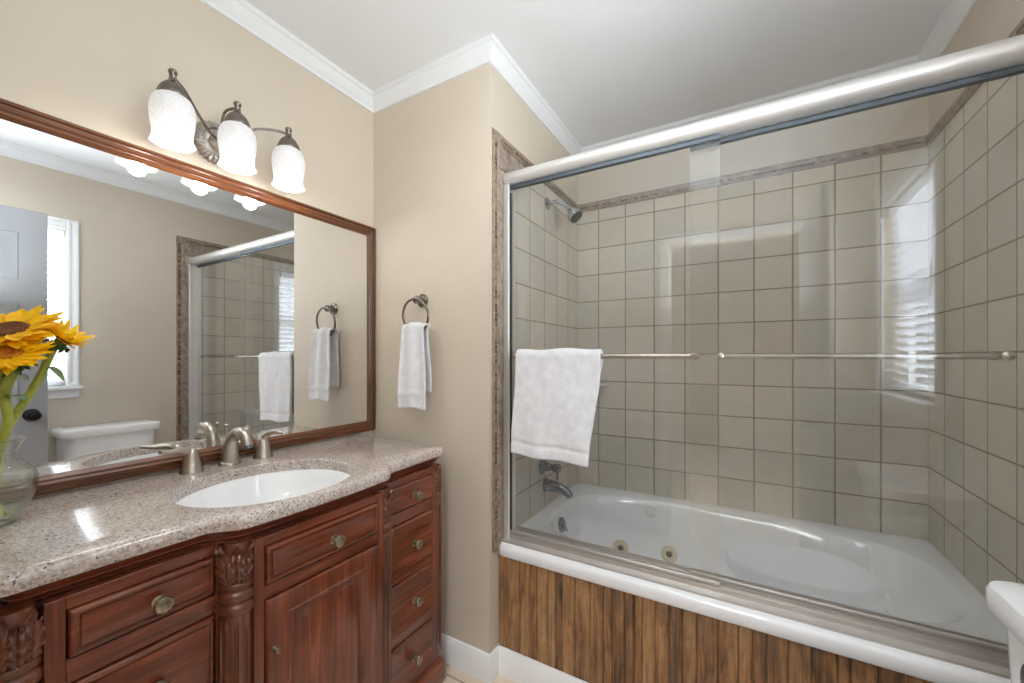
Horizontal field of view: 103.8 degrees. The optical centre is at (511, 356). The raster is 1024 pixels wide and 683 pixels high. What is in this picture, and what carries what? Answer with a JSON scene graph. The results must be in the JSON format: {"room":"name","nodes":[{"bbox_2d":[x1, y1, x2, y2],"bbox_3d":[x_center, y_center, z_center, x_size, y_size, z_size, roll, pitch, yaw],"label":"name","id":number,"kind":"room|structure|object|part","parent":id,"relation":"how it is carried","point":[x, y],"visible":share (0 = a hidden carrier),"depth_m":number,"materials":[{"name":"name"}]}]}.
{"room":"bathroom","nodes":[
{"label":"bathroom","id":0,"kind":"room"},
{"bbox_2d":[0,0,372,504],"bbox_3d":[-1.109,0.024,1.256,0.100,2.520,1.599,0,0,30],"label":"wall","id":1,"kind":"structure","parent":0,"point":[97,65],"depth_m":1.27,"materials":[{"name":"beige paint"}]},
{"bbox_2d":[0,98,375,502],"bbox_3d":[-0.987,-0.134,1.341,0.024,0.960,1.328,0,0,30],"label":"framed mirror","id":2,"kind":"object","parent":1,"relation":"attached to","point":[209,300],"visible":1,"depth_m":1.22,"materials":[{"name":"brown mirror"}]},
{"bbox_3d":[-0.987,0.323,1.341,0.024,0.048,1.328,0,0,30],"label":"frame rail","id":3,"kind":"part","parent":2,"relation":"part of","materials":[{"name":"wood"}]},
{"bbox_3d":[-0.987,-0.590,1.341,0.024,0.048,1.328,0,0,30],"label":"frame rail","id":4,"kind":"part","parent":2,"relation":"part of","materials":[{"name":"wood"}]},
{"bbox_3d":[-0.666,-0.134,1.894,0.024,0.960,0.048,0,0,30],"label":"frame rail","id":5,"kind":"part","parent":2,"relation":"part of","materials":[{"name":"wood"}]},
{"bbox_2d":[148,68,304,192],"bbox_3d":[-0.914,-0.708,1.301,0.193,0.211,0.437,0,0,30],"label":"vanity light","id":6,"kind":"object","parent":1,"relation":"attached to","point":[231,144],"visible":1,"depth_m":1.25,"materials":[{"name":"white glass"}]},
{"bbox_3d":[-0.960,-0.669,1.135,0.106,0.134,0.104,0,0,30],"label":"lamp shade","id":7,"kind":"part","parent":6,"relation":"part of","materials":[{"name":"white glass"}]},
{"bbox_3d":[-0.966,-0.754,1.230,0.011,0.084,0.193,0,0,-3],"label":"lamp arm","id":8,"kind":"part","parent":6,"relation":"part of","materials":[{"name":"grey metal"}]},
{"bbox_3d":[-0.925,-0.759,1.301,0.110,0.080,0.020,0,0,30],"label":"lamp arm","id":9,"kind":"part","parent":6,"relation":"part of","materials":[{"name":"grey metal"}]},
{"bbox_3d":[-0.876,-0.669,1.280,0.106,0.134,0.104,0,0,30],"label":"lamp shade","id":10,"kind":"part","parent":6,"relation":"part of","materials":[{"name":"white glass"}]},
{"bbox_3d":[-0.878,-0.755,1.379,0.193,0.084,0.012,0,0,-26],"label":"lamp arm","id":11,"kind":"part","parent":6,"relation":"part of","materials":[{"name":"grey metal"}]},
{"bbox_3d":[-0.793,-0.669,1.423,0.106,0.134,0.104,0,0,30],"label":"lamp shade","id":12,"kind":"part","parent":6,"relation":"part of","materials":[{"name":"white glass"}]},
{"bbox_2d":[373,63,577,653],"bbox_3d":[-0.151,0.024,2.242,0.768,2.520,1.068,0,0,30],"label":"wall","id":13,"kind":"structure","parent":0,"point":[432,148],"depth_m":1.73,"materials":[{"name":"beige paint"}]},
{"bbox_2d":[402,294,428,329],"bbox_3d":[-0.406,-0.188,1.738,0.154,0.177,0.060,0,0,30],"label":"towel ring","id":14,"kind":"object","parent":13,"relation":"attached to","point":[421,300],"visible":0.81,"depth_m":1.73,"materials":[{"name":"grey metal"}]},
{"bbox_2d":[397,322,431,409],"bbox_3d":[-0.410,0.036,1.716,0.159,0.371,0.076,0,0,30],"label":"hand towel","id":15,"kind":"object","parent":14,"relation":"hanging from","point":[415,371],"visible":0.99,"depth_m":1.69,"materials":[{"name":"white fabric"}]},
{"bbox_2d":[495,140,496,551],"bbox_3d":[-0.068,-0.044,1.616,0.010,1.655,0.017,0,0,30],"label":"trim","id":16,"kind":"structure","parent":13,"relation":"attached to","point":[495,140],"depth_m":1.61,"materials":[{"name":"brown tile"}]},
{"bbox_2d":[492,139,523,552],"bbox_3d":[-0.013,-0.043,1.710,0.016,1.658,0.254,0,0,30],"label":"trim","id":17,"kind":"structure","parent":13,"relation":"attached to","point":[506,162],"depth_m":1.62,"materials":[{"name":"stone"}]},
{"bbox_2d":[440,633,587,682],"bbox_3d":[0.299,1.230,1.395,2.197,0.107,0.087,0,0,30],"label":"baseboard","id":18,"kind":"structure","parent":13,"relation":"attached to","point":[483,666],"depth_m":1.59,"materials":[{"name":"white paint"}]},
{"bbox_2d":[538,459,560,480],"bbox_3d":[0.192,0.552,1.970,0.098,0.100,0.080,0,0,30],"label":"tub valve","id":19,"kind":"object","parent":13,"relation":"attached to","point":[543,466],"visible":0.96,"depth_m":1.96,"materials":[{"name":"silver metal"}]},
{"bbox_3d":[0.204,0.561,1.963,0.070,0.081,0.042,0,0,30],"label":"handle","id":20,"kind":"part","parent":19,"relation":"part of","materials":[{"name":"silver metal"}]},
{"bbox_2d":[543,478,572,498],"bbox_3d":[0.232,0.655,1.993,0.149,0.079,0.064,0,0,30],"label":"tub spout","id":21,"kind":"object","parent":13,"relation":"attached to","point":[548,485],"visible":1,"depth_m":1.98,"materials":[{"name":"silver metal"}]},
{"bbox_2d":[545,197,581,222],"bbox_3d":[0.258,-0.737,1.994,0.188,0.151,0.075,0,0,30],"label":"shower head","id":22,"kind":"object","parent":13,"relation":"attached to","point":[574,214],"visible":1,"depth_m":1.97},
{"bbox_3d":[0.234,-0.760,2.015,0.126,0.064,0.019,0,0,30],"label":"arm","id":23,"kind":"part","parent":22,"relation":"part of","materials":[{"name":"silver metal"}]},
{"bbox_2d":[200,0,976,155],"bbox_3d":[0.157,-1.201,1.150,2.197,0.071,2.447,0,0,30],"label":"trim","id":24,"kind":"structure","parent":13,"relation":"attached to","point":[487,49],"depth_m":1.68,"materials":[{"name":"white paint"}]},
{"bbox_2d":[510,134,719,587],"bbox_3d":[0.313,0.015,1.456,0.784,1.455,0.084,0,0,30],"label":"sliding glass panel","id":25,"kind":"object","parent":13,"relation":"attached to","point":[695,356],"visible":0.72,"depth_m":1.45,"materials":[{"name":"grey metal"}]},
{"bbox_2d":[511,348,602,466],"bbox_3d":[0.163,0.179,1.506,0.355,0.424,0.077,0,0,30],"label":"bath towel","id":26,"kind":"object","parent":25,"relation":"hanging from","point":[556,392],"visible":1,"depth_m":1.48,"materials":[{"name":"white fabric"}]},
{"bbox_3d":[0.329,-0.705,1.482,0.783,0.015,0.018,0,0,30],"label":"rail","id":27,"kind":"part","parent":25,"relation":"part of","materials":[{"name":"grey metal"}]},
{"bbox_3d":[0.329,0.732,1.482,0.783,0.021,0.016,0,0,30],"label":"rail","id":28,"kind":"part","parent":25,"relation":"part of","materials":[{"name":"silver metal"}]},
{"bbox_2d":[502,34,1023,678],"bbox_3d":[0.636,-0.005,1.313,1.518,1.527,0.101,0,0,30],"label":"shower door frame","id":29,"kind":"object","parent":13,"relation":"attached to","point":[1009,52],"visible":0.85,"depth_m":1.20,"materials":[{"name":"metal"}]},
{"bbox_3d":[0.636,-0.742,1.312,1.512,0.054,0.080,0,0,30],"label":"header rail","id":30,"kind":"part","parent":29,"relation":"part of","materials":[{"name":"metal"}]},
{"bbox_2d":[442,664,752,682],"bbox_3d":[-0.675,1.333,-0.304,2.417,0.100,5.997,0,0,30],"label":"floor","id":31,"kind":"structure","parent":0,"point":[453,675],"depth_m":1.60,"materials":[{"name":"tile"}]},
{"bbox_2d":[0,456,445,682],"bbox_3d":[-0.723,0.837,1.217,0.603,0.894,1.141,0,0,30],"label":"vanity cabinet","id":32,"kind":"object","parent":31,"relation":"on","point":[349,590],"visible":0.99,"depth_m":0.94,"materials":[{"name":"brown wood"}]},
{"bbox_3d":[-0.835,0.542,0.669,0.079,0.074,0.079,0,0,30],"label":"ring moulding","id":33,"kind":"part","parent":32,"relation":"part of","materials":[{"name":"brown wood"}]},
{"bbox_3d":[-0.734,0.433,0.808,0.019,0.023,0.230,0,0,30],"label":"rail","id":34,"kind":"part","parent":32,"relation":"part of","materials":[{"name":"brown wood"}]},
{"bbox_3d":[-0.730,0.489,0.806,0.024,0.084,0.224,0,0,30],"label":"drawer","id":35,"kind":"part","parent":32,"relation":"part of","materials":[{"name":"brown wood"}]},
{"bbox_3d":[-0.734,0.555,0.808,0.019,0.042,0.230,0,0,30],"label":"rail","id":36,"kind":"part","parent":32,"relation":"part of","materials":[{"name":"brown wood"}]},
{"bbox_3d":[-0.730,0.663,0.806,0.024,0.167,0.224,0,0,30],"label":"drawer","id":37,"kind":"part","parent":32,"relation":"part of","materials":[{"name":"brown wood"}]},
{"bbox_3d":[-0.701,0.494,0.804,0.030,0.034,0.034,0,0,30],"label":"knob","id":38,"kind":"part","parent":32,"relation":"part of","materials":[{"name":"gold metal"}]},
{"bbox_3d":[-0.701,0.668,0.804,0.030,0.034,0.034,0,0,30],"label":"knob","id":39,"kind":"part","parent":32,"relation":"part of","materials":[{"name":"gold metal"}]},
{"bbox_3d":[-0.736,0.406,1.228,0.570,0.032,1.106,0,0,30],"label":"cornice","id":40,"kind":"part","parent":32,"relation":"part of","materials":[{"name":"brown wood"}]},
{"bbox_2d":[0,434,443,597],"bbox_3d":[-0.732,0.372,1.226,0.580,0.034,1.126,0,0,30],"label":"countertop","id":41,"kind":"structure","parent":32,"relation":"on","point":[57,537],"depth_m":0.93,"materials":[{"name":"beige stone"}]},
{"bbox_2d":[0,434,39,526],"bbox_3d":[-1.106,0.265,0.840,0.152,0.182,0.152,0,0,30],"label":"glass vase","id":42,"kind":"object","parent":41,"relation":"on","point":[26,436],"visible":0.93,"depth_m":0.88,"materials":[{"name":"glass"}]},
{"bbox_2d":[0,338,55,485],"bbox_3d":[-1.044,0.148,0.828,0.138,0.391,0.106,0,0,-31],"label":"sunflower","id":43,"kind":"object","parent":42,"relation":"in","point":[13,361],"visible":0.93,"depth_m":0.84,"materials":[{"name":"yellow plant"}]},
{"bbox_3d":[-1.084,0.182,0.841,0.088,0.323,0.023,0,0,-4],"label":"stem","id":44,"kind":"part","parent":43,"relation":"part of","materials":[{"name":"green plant"}]},
{"bbox_2d":[0,305,67,518],"bbox_3d":[-1.080,0.111,0.861,0.175,0.461,0.151,0,0,-3],"label":"sunflower","id":45,"kind":"object","parent":42,"relation":"in","point":[20,329],"visible":0.94,"depth_m":0.87,"materials":[{"name":"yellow plant"}]},
{"bbox_3d":[-1.088,0.154,0.851,0.053,0.374,0.063,0,0,30],"label":"stem","id":46,"kind":"part","parent":45,"relation":"part of","materials":[{"name":"green plant"}]},
{"bbox_2d":[0,319,95,516],"bbox_3d":[-1.044,0.127,0.900,0.165,0.429,0.082,0,0,-23],"label":"sunflower","id":47,"kind":"object","parent":42,"relation":"in","point":[72,336],"visible":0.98,"depth_m":0.90,"materials":[{"name":"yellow plant"}]},
{"bbox_3d":[-1.068,0.161,0.873,0.105,0.361,0.025,0,0,-44],"label":"stem","id":48,"kind":"part","parent":47,"relation":"part of","materials":[{"name":"green plant"}]},
{"bbox_2d":[158,424,282,474],"bbox_3d":[-0.906,0.289,1.285,0.162,0.132,0.337,0,0,30],"label":"faucet","id":49,"kind":"object","parent":41,"relation":"on","point":[191,462],"visible":1,"depth_m":1.30,"materials":[{"name":"silver metal"}]},
{"bbox_3d":[-0.999,0.290,1.200,0.027,0.040,0.096,0,0,13],"label":"lever","id":50,"kind":"part","parent":49,"relation":"part of","materials":[{"name":"silver metal"}]},
{"bbox_3d":[-0.990,0.318,1.239,0.062,0.075,0.062,0,0,30],"label":"handle","id":51,"kind":"part","parent":49,"relation":"part of","materials":[{"name":"silver metal"}]},
{"bbox_3d":[-0.952,0.252,1.339,0.016,0.057,0.012,0,0,30],"label":"lift rod","id":52,"kind":"part","parent":49,"relation":"part of","materials":[{"name":"silver metal"}]},
{"bbox_3d":[-0.896,0.291,1.306,0.160,0.128,0.064,0,0,30],"label":"spout","id":53,"kind":"part","parent":49,"relation":"part of","materials":[{"name":"silver metal"}]},
{"bbox_3d":[-0.883,0.318,1.423,0.062,0.075,0.062,0,0,30],"label":"handle","id":54,"kind":"part","parent":49,"relation":"part of","materials":[{"name":"silver metal"}]},
{"bbox_3d":[-0.854,0.284,1.422,0.084,0.053,0.027,0,0,1],"label":"lever","id":55,"kind":"part","parent":49,"relation":"part of","materials":[{"name":"silver metal"}]},
{"bbox_2d":[175,469,349,535],"bbox_3d":[-0.700,0.463,1.169,0.428,0.146,0.466,0,0,30],"label":"sink basin","id":56,"kind":"object","parent":41,"relation":"in","point":[274,486],"visible":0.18,"depth_m":1.32,"materials":[{"name":"white ceramic"}]},
{"bbox_3d":[-0.630,0.542,0.922,0.079,0.074,0.079,0,0,30],"label":"ring moulding","id":57,"kind":"part","parent":32,"relation":"part of","materials":[{"name":"brown wood"}]},
{"bbox_3d":[-0.618,0.789,0.937,0.070,0.736,0.005,0,0,30],"label":"return panel","id":58,"kind":"part","parent":32,"relation":"part of","materials":[{"name":"brown wood"}]},
{"bbox_3d":[-0.553,0.689,0.942,0.022,0.014,0.014,0,0,30],"label":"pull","id":59,"kind":"part","parent":32,"relation":"part of","materials":[{"name":"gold metal"}]},
{"bbox_3d":[-0.503,0.432,1.086,0.019,0.021,0.333,0,0,30],"label":"rail","id":60,"kind":"part","parent":32,"relation":"part of","materials":[{"name":"brown wood"}]},
{"bbox_3d":[-0.503,0.552,1.086,0.019,0.032,0.333,0,0,30],"label":"rail","id":61,"kind":"part","parent":32,"relation":"part of","materials":[{"name":"brown wood"}]},
{"bbox_3d":[-0.499,0.489,1.084,0.024,0.088,0.327,0,0,30],"label":"drawer","id":62,"kind":"part","parent":32,"relation":"part of","materials":[{"name":"brown wood"}]},
{"bbox_3d":[-0.497,0.864,1.082,0.030,0.584,0.327,0,0,30],"label":"door","id":63,"kind":"part","parent":32,"relation":"part of","materials":[{"name":"brown wood"}]},
{"bbox_3d":[-0.470,0.495,1.082,0.030,0.034,0.034,0,0,30],"label":"knob","id":64,"kind":"part","parent":32,"relation":"part of","materials":[{"name":"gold metal"}]},
{"bbox_3d":[-0.430,0.789,1.261,0.070,0.736,0.005,0,0,30],"label":"return panel","id":65,"kind":"part","parent":32,"relation":"part of","materials":[{"name":"brown wood"}]},
{"bbox_3d":[-0.421,0.542,1.283,0.079,0.074,0.079,0,0,30],"label":"ring moulding","id":66,"kind":"part","parent":32,"relation":"part of","materials":[{"name":"brown wood"}]},
{"bbox_3d":[-0.371,0.433,1.434,0.019,0.023,0.228,0,0,30],"label":"rail","id":67,"kind":"part","parent":32,"relation":"part of","materials":[{"name":"brown wood"}]},
{"bbox_3d":[-0.366,0.489,1.431,0.025,0.084,0.222,0,0,30],"label":"drawer","id":68,"kind":"part","parent":32,"relation":"part of","materials":[{"name":"brown wood"}]},
{"bbox_3d":[-0.371,0.973,1.434,0.019,0.035,0.228,0,0,30],"label":"rail","id":69,"kind":"part","parent":32,"relation":"part of","materials":[{"name":"brown wood"}]},
{"bbox_3d":[-0.371,0.763,1.434,0.019,0.028,0.228,0,0,30],"label":"rail","id":70,"kind":"part","parent":32,"relation":"part of","materials":[{"name":"brown wood"}]},
{"bbox_3d":[-0.366,1.075,1.431,0.025,0.162,0.222,0,0,30],"label":"drawer","id":71,"kind":"part","parent":32,"relation":"part of","materials":[{"name":"brown wood"}]},
{"bbox_3d":[-0.366,0.867,1.431,0.025,0.172,0.222,0,0,30],"label":"drawer","id":72,"kind":"part","parent":32,"relation":"part of","materials":[{"name":"brown wood"}]},
{"bbox_3d":[-0.366,0.663,1.431,0.025,0.167,0.222,0,0,30],"label":"drawer","id":73,"kind":"part","parent":32,"relation":"part of","materials":[{"name":"brown wood"}]},
{"bbox_3d":[-0.371,0.555,1.434,0.019,0.042,0.228,0,0,30],"label":"rail","id":74,"kind":"part","parent":32,"relation":"part of","materials":[{"name":"brown wood"}]},
{"bbox_3d":[-0.337,1.079,1.432,0.030,0.034,0.034,0,0,30],"label":"knob","id":75,"kind":"part","parent":32,"relation":"part of","materials":[{"name":"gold metal"}]},
{"bbox_3d":[-0.337,0.872,1.432,0.030,0.034,0.034,0,0,30],"label":"knob","id":76,"kind":"part","parent":32,"relation":"part of","materials":[{"name":"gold metal"}]},
{"bbox_3d":[-0.337,0.668,1.432,0.030,0.034,0.034,0,0,30],"label":"knob","id":77,"kind":"part","parent":32,"relation":"part of","materials":[{"name":"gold metal"}]},
{"bbox_3d":[-0.337,0.494,1.432,0.030,0.034,0.034,0,0,30],"label":"knob","id":78,"kind":"part","parent":32,"relation":"part of","materials":[{"name":"gold metal"}]},
{"bbox_3d":[-0.320,0.542,1.569,0.079,0.074,0.079,0,0,30],"label":"ring moulding","id":79,"kind":"part","parent":32,"relation":"part of","materials":[{"name":"brown wood"}]},
{"bbox_3d":[-0.498,0.789,1.705,0.503,0.736,0.006,0,0,30],"label":"panel","id":80,"kind":"part","parent":32,"relation":"part of","materials":[{"name":"brown wood"}]},
{"bbox_2d":[499,483,1010,682],"bbox_3d":[0.828,0.956,1.644,1.526,0.395,0.913,0,0,30],"label":"bathtub","id":81,"kind":"object","parent":31,"relation":"on","point":[907,578],"visible":0.7,"depth_m":1.67,"materials":[{"name":"white ceramic"}]},
{"bbox_3d":[0.247,0.832,1.984,0.029,0.073,0.072,0,0,30],"label":"overflow plate","id":82,"kind":"part","parent":81,"relation":"part of","materials":[{"name":"silver metal"}]},
{"bbox_2d":[499,554,933,682],"bbox_3d":[0.610,1.036,1.267,1.526,0.456,0.020,0,0,30],"label":"panel","id":83,"kind":"object","parent":81,"relation":"attached to","point":[590,632],"visible":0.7,"depth_m":1.37,"materials":[{"name":"brown wood"}]},
{"bbox_2d":[986,581,1023,682],"bbox_3d":[0.720,0.861,0.677,0.720,0.845,0.474,0,0,30],"label":"toilet","id":84,"kind":"object","parent":31,"relation":"on","point":[1004,599],"visible":1,"depth_m":0.73,"materials":[{"name":"white ceramic"}]},
{"bbox_3d":[0.928,0.466,0.554,0.236,0.054,0.470,0,0,30],"label":"tank lid","id":85,"kind":"part","parent":84,"relation":"part of","materials":[{"name":"white ceramic"}]},
{"bbox_3d":[0.934,0.695,0.551,0.214,0.407,0.436,0,0,30],"label":"tank","id":86,"kind":"part","parent":84,"relation":"part of","materials":[{"name":"white ceramic"}]},
{"bbox_2d":[246,0,949,146],"bbox_3d":[-0.675,-1.286,-0.304,2.417,0.100,5.997,0,0,30],"label":"ceiling","id":87,"kind":"structure","parent":0,"point":[607,69],"depth_m":1.57,"materials":[{"name":"white paint"}]},
{"bbox_2d":[578,96,928,540],"bbox_3d":[1.135,0.024,2.053,1.652,2.520,0.102,0,0,30],"label":"wall","id":88,"kind":"structure","parent":0,"point":[830,258],"depth_m":1.93,"materials":[{"name":"tile"}]},
{"bbox_2d":[492,17,1023,211],"bbox_3d":[0.820,-0.893,1.630,1.532,0.049,0.951,0,0,30],"label":"trim","id":89,"kind":"structure","parent":88,"relation":"attached to","point":[496,135],"depth_m":1.84,"materials":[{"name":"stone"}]},
{"bbox_2d":[928,0,1023,597],"bbox_3d":[1.128,0.024,0.517,0.122,2.520,2.567,0,0,30],"label":"wall","id":90,"kind":"structure","parent":0,"point":[976,162],"depth_m":1.30,"materials":[{"name":"tile"}]},
{"bbox_2d":[690,64,1023,654],"bbox_3d":[0.962,0.015,1.186,0.793,1.455,0.084,0,0,30],"label":"sliding glass panel","id":91,"kind":"object","parent":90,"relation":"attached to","point":[1008,355],"visible":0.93,"depth_m":1.13,"materials":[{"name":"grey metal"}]},
{"bbox_3d":[0.947,0.732,1.160,0.793,0.021,0.016,0,0,30],"label":"rail","id":92,"kind":"part","parent":91,"relation":"part of","materials":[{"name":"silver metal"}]},
{"bbox_3d":[0.947,-0.705,1.160,0.793,0.015,0.018,0,0,30],"label":"rail","id":93,"kind":"part","parent":91,"relation":"part of","materials":[{"name":"grey metal"}]},
{"bbox_3d":[-0.487,0.024,0.040,2.197,2.520,0.120,0,0,30],"label":"wall","id":94,"kind":"structure","parent":0,"visible":0},
{"bbox_2d":[1020,664,1023,682],"bbox_3d":[0.373,0.238,0.075,0.104,2.066,0.764,0,0,30],"label":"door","id":95,"kind":"structure","parent":94,"relation":"in","point":[1022,666],"depth_m":0.39,"materials":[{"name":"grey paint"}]}
]}

